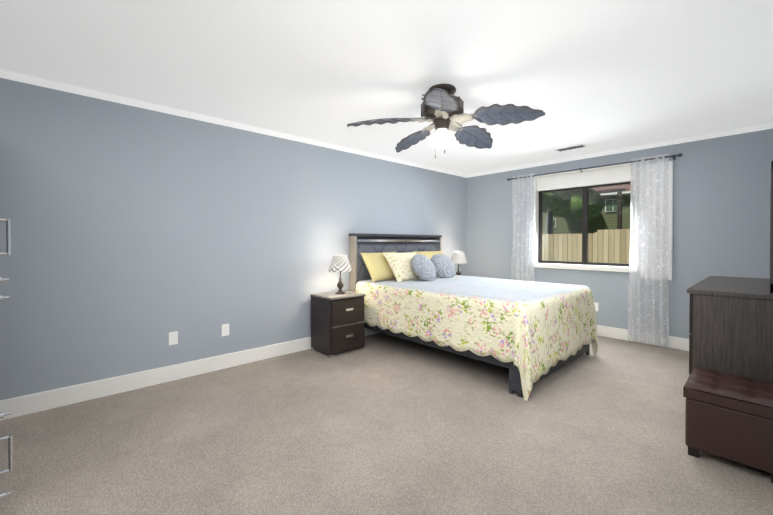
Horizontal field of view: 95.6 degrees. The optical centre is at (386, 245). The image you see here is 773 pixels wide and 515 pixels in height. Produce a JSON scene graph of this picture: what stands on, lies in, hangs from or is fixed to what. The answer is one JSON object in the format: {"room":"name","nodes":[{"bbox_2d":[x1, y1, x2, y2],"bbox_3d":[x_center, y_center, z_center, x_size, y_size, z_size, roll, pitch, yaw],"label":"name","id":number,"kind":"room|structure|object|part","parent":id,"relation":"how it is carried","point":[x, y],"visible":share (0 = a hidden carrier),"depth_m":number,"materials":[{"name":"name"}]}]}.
{"room":"bedroom","nodes":[
{"label":"bedroom","id":0,"kind":"room"},
{"bbox_2d":[0,78,466,399],"bbox_3d":[-0.849,-0.015,4.220,6.520,2.440,0.100,0,1,-43],"label":"wall","id":1,"kind":"structure","parent":0,"point":[138,234],"depth_m":3.11,"materials":[{"name":"paint"}]},
{"bbox_2d":[169,331,177,344],"bbox_3d":[-1.925,0.835,3.168,0.072,0.116,0.004,0,1,-43],"label":"electrical outlet","id":2,"kind":"object","parent":1,"relation":"attached to","point":[173,338],"visible":1,"depth_m":3.17,"materials":[{"name":"white plastic"}]},
{"bbox_2d":[0,328,380,420],"bbox_3d":[-0.854,1.136,4.147,6.200,0.140,0.016,0,1,-43],"label":"baseboard","id":3,"kind":"structure","parent":1,"relation":"attached to","point":[40,401],"depth_m":2.99,"materials":[{"name":"white wood"}]},
{"bbox_2d":[222,324,228,335],"bbox_3d":[-1.593,0.832,3.471,0.072,0.116,0.006,0,1,-43],"label":"duplex electrical outlet","id":4,"kind":"object","parent":1,"relation":"attached to","point":[225,329],"visible":1,"depth_m":3.47,"materials":[{"name":"white plastic"}]},
{"bbox_2d":[0,69,467,177],"bbox_3d":[-0.843,-1.212,4.114,6.200,0.045,0.045,0,1,-43],"label":"crown molding","id":5,"kind":"structure","parent":1,"relation":"attached to","point":[19,77],"depth_m":3.20,"materials":[{"name":"paint"}]},
{"bbox_2d":[0,333,772,514],"bbox_3d":[0.450,1.268,2.817,6.520,0.100,3.940,0,1,-43],"label":"floor","id":6,"kind":"structure","parent":0,"point":[383,424],"depth_m":2.16,"materials":[{"name":"beige carpet"}]},
{"bbox_2d":[0,219,12,499],"bbox_3d":[-2.309,0.229,1.723,1.220,2.000,0.625,0,1,42],"label":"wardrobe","id":7,"kind":"object","parent":6,"relation":"on","point":[2,297],"visible":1,"depth_m":1.56,"materials":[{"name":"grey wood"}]},
{"bbox_2d":[311,290,365,357],"bbox_3d":[-0.556,0.882,4.065,0.478,0.650,0.436,0,1,-43],"label":"nightstand","id":8,"kind":"object","parent":6,"relation":"on","point":[337,323],"visible":0.98,"depth_m":3.91,"materials":[{"name":"brown wood"}]},
{"bbox_2d":[328,255,351,293],"bbox_3d":[-0.547,0.482,4.135,0.340,0.745,0.376,0,1,-43],"label":"table lamp","id":9,"kind":"object","parent":8,"relation":"on","point":[340,263],"visible":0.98,"depth_m":4.00,"materials":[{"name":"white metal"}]},
{"bbox_3d":[-0.536,0.201,4.074,0.276,0.180,0.276,0,1,-43],"label":"lamp shade","id":10,"kind":"part","parent":9,"relation":"part of","materials":[{"name":"white fabric"}]},
{"bbox_2d":[349,233,597,400],"bbox_3d":[0.940,0.555,4.167,1.773,1.420,2.365,0,1,-43],"label":"bed","id":11,"kind":"object","parent":6,"relation":"on","point":[527,334],"visible":0.98,"depth_m":3.50,"materials":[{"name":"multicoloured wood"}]},
{"bbox_2d":[360,251,407,282],"bbox_3d":[-0.023,0.257,4.506,0.651,0.352,0.281,0,1,-43],"label":"pillow","id":12,"kind":"object","parent":11,"relation":"on","point":[375,266],"depth_m":4.39,"materials":[{"name":"yellow fabric"}]},
{"bbox_2d":[683,368,772,482],"bbox_3d":[2.038,1.012,2.046,0.420,0.428,0.420,0,1,-43],"label":"ottoman","id":13,"kind":"object","parent":6,"relation":"on","point":[729,416],"visible":1,"depth_m":1.94,"materials":[{"name":"brown leather"}]},
{"bbox_3d":[2.038,0.842,2.045,0.420,0.088,0.420,0,1,-43],"label":"lid","id":14,"kind":"part","parent":13,"relation":"part of","materials":[{"name":"brown leather"}]},
{"bbox_2d":[687,161,772,388],"bbox_3d":[2.715,0.344,2.693,1.408,1.750,0.466,0,1,-43],"label":"dresser","id":15,"kind":"object","parent":6,"relation":"on","point":[731,325],"visible":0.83,"depth_m":2.24,"materials":[{"name":"brown wood"}]},
{"bbox_2d":[769,161,772,343],"bbox_3d":[2.837,0.046,2.557,1.200,1.150,0.055,0,1,-43],"label":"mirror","id":16,"kind":"object","parent":15,"relation":"attached to","point":[771,185],"depth_m":2.17,"materials":[{"name":"black metal"}]},
{"bbox_3d":[1.197,0.866,5.674,0.478,0.650,0.436,0,1,-43],"label":"nightstand","id":17,"kind":"object","parent":6,"relation":"on","visible":0},
{"bbox_2d":[451,252,466,274],"bbox_3d":[1.148,0.468,5.691,0.340,0.745,0.376,0,1,-43],"label":"table lamp","id":18,"kind":"object","parent":17,"relation":"on","point":[458,258],"visible":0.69,"depth_m":5.54,"materials":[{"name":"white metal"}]},
{"bbox_3d":[1.158,0.186,5.629,0.276,0.180,0.276,0,1,-43],"label":"lamp shade","id":19,"kind":"part","parent":18,"relation":"part of","materials":[{"name":"white fabric"}]},
{"bbox_2d":[0,0,772,174],"bbox_3d":[0.450,-1.272,2.794,6.520,0.100,3.940,0,1,-43],"label":"ceiling","id":20,"kind":"structure","parent":0,"point":[595,76],"depth_m":2.34,"materials":[{"name":"paint"}]},
{"bbox_2d":[347,84,544,158],"bbox_3d":[0.476,-0.949,2.788,1.351,0.543,1.408,0,1,-43],"label":"ceiling fan","id":21,"kind":"object","parent":20,"relation":"hanging from","point":[442,107],"visible":1,"depth_m":2.65,"materials":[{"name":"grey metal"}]},
{"bbox_3d":[0.412,-0.799,2.702,0.035,0.244,0.080,0,1,-43],"label":"chain","id":22,"kind":"part","parent":21,"relation":"part of","materials":[{"name":"metal"}]},
{"bbox_3d":[0.433,-1.063,2.740,0.320,0.314,0.330,0,1,-43],"label":"motor","id":23,"kind":"part","parent":21,"relation":"part of","materials":[{"name":"brown metal"}]},
{"bbox_3d":[0.433,-0.830,2.742,0.224,0.158,0.224,0,1,-43],"label":"glass","id":24,"kind":"part","parent":21,"relation":"part of","materials":[{"name":"white glass"}]},
{"bbox_2d":[555,144,586,151],"bbox_3d":[2.317,-1.230,4.413,0.120,0.012,0.340,0,1,-43],"label":"ceiling vent","id":25,"kind":"object","parent":20,"relation":"in","point":[572,147],"visible":0.98,"depth_m":4.38,"materials":[{"name":"white plastic"}]},
{"bbox_2d":[467,129,772,338],"bbox_3d":[2.770,-0.022,4.936,0.220,2.440,3.740,0,1,-43],"label":"wall","id":26,"kind":"structure","parent":0,"point":[721,206],"depth_m":4.02,"materials":[{"name":"paint"}]},
{"bbox_2d":[534,163,630,271],"bbox_3d":[2.729,-0.361,4.895,0.192,1.380,1.320,0,1,-43],"label":"lining","id":27,"kind":"object","parent":26,"relation":"in","point":[618,173],"visible":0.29,"depth_m":4.89,"materials":[{"name":"white"}]},
{"bbox_2d":[507,153,682,180],"bbox_3d":[2.664,-1.045,4.801,0.104,0.060,2.150,0,1,-43],"label":"curtain rod","id":28,"kind":"object","parent":26,"relation":"attached to","point":[673,156],"visible":0.94,"depth_m":4.57,"materials":[{"name":"grey metal"}]},
{"bbox_2d":[511,173,534,281],"bbox_3d":[2.099,0.039,5.377,0.075,2.250,0.419,0,1,-43],"label":"curtain","id":29,"kind":"object","parent":28,"relation":"hanging from","point":[523,226],"visible":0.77,"depth_m":5.38,"materials":[{"name":"fabric"}]},
{"bbox_2d":[628,154,669,346],"bbox_3d":[3.155,0.050,4.226,0.074,2.250,0.414,0,1,-43],"label":"curtain","id":30,"kind":"object","parent":28,"relation":"hanging from","point":[648,323],"visible":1,"depth_m":4.22,"materials":[{"name":"fabric"}]},
{"bbox_2d":[538,161,672,280],"bbox_3d":[2.857,-0.300,4.761,0.185,1.400,1.630,0,1,-43],"label":"window","id":31,"kind":"structure","parent":26,"relation":"in","point":[670,217],"depth_m":4.89,"materials":[{"name":"clear glass"}]},
{"bbox_3d":[2.778,-0.289,4.940,0.060,1.105,1.260,0,1,-43],"label":"window sash","id":32,"kind":"part","parent":31,"relation":"part of","materials":[{"name":"black metal"}]},
{"bbox_3d":[3.247,-0.295,4.224,0.033,1.400,0.310,0,1,-43],"label":"panel","id":33,"kind":"part","parent":31,"relation":"part of","materials":[{"name":"white fabric"}]},
{"bbox_2d":[468,123,772,176],"bbox_3d":[2.676,-1.218,4.831,0.045,0.045,3.630,0,1,-43],"label":"crown molding","id":34,"kind":"structure","parent":26,"relation":"attached to","point":[766,126],"depth_m":4.32,"materials":[{"name":"paint"}]},
{"bbox_2d":[597,325,688,350],"bbox_3d":[2.687,1.129,4.863,0.016,0.140,3.690,0,1,-43],"label":"baseboard","id":35,"kind":"structure","parent":26,"relation":"attached to","point":[678,343],"depth_m":4.46,"materials":[{"name":"white wood"}]},
{"label":"outside","id":36,"kind":"structure","parent":0,"visible":0},
{"bbox_3d":[14.722,1.375,28.640,49.430,0.100,65.000,0,1,-43],"label":"ground","id":37,"kind":"structure","parent":36,"visible":0},
{"bbox_2d":[542,188,602,233],"bbox_3d":[9.248,-2.826,19.661,4.414,8.472,5.666,0,1,-43],"label":"tree","id":38,"kind":"object","parent":37,"relation":"on","point":[566,202],"depth_m":18.78,"materials":[{"name":"green plant"}]},
{"bbox_2d":[542,229,629,263],"bbox_3d":[5.383,0.615,5.807,0.140,1.850,18.000,0,1,-43],"label":"fence","id":39,"kind":"object","parent":37,"relation":"on","point":[567,240],"depth_m":7.05,"materials":[{"name":"brown wood"}]},
{"bbox_2d":[542,193,629,233],"bbox_3d":[23.871,-2.061,40.401,10.000,6.550,40.000,0,1,-43],"label":"house","id":40,"kind":"structure","parent":37,"relation":"on","point":[605,224],"depth_m":35.52,"materials":[{"name":"green"}]},
{"bbox_2d":[553,198,616,227],"bbox_3d":[20.491,-3.334,36.574,0.140,2.670,6.850,0,1,-43],"label":"window","id":41,"kind":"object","parent":40,"relation":"attached to","point":[612,207],"depth_m":34.67,"materials":[{"name":"white"}]},
{"bbox_2d":[592,184,629,195],"bbox_3d":[22.987,-6.678,39.546,13.600,4.100,41.000,0,1,-43],"label":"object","id":42,"kind":"structure","parent":40,"relation":"on","point":[615,187],"depth_m":34.62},
{"bbox_2d":[598,188,625,228],"bbox_3d":[16.768,-1.426,26.148,0.250,5.550,1.800,0,1,-43],"label":"post","id":43,"kind":"object","parent":37,"relation":"on","point":[619,205],"depth_m":25.66,"materials":[{"name":"brown wood"}]}
]}

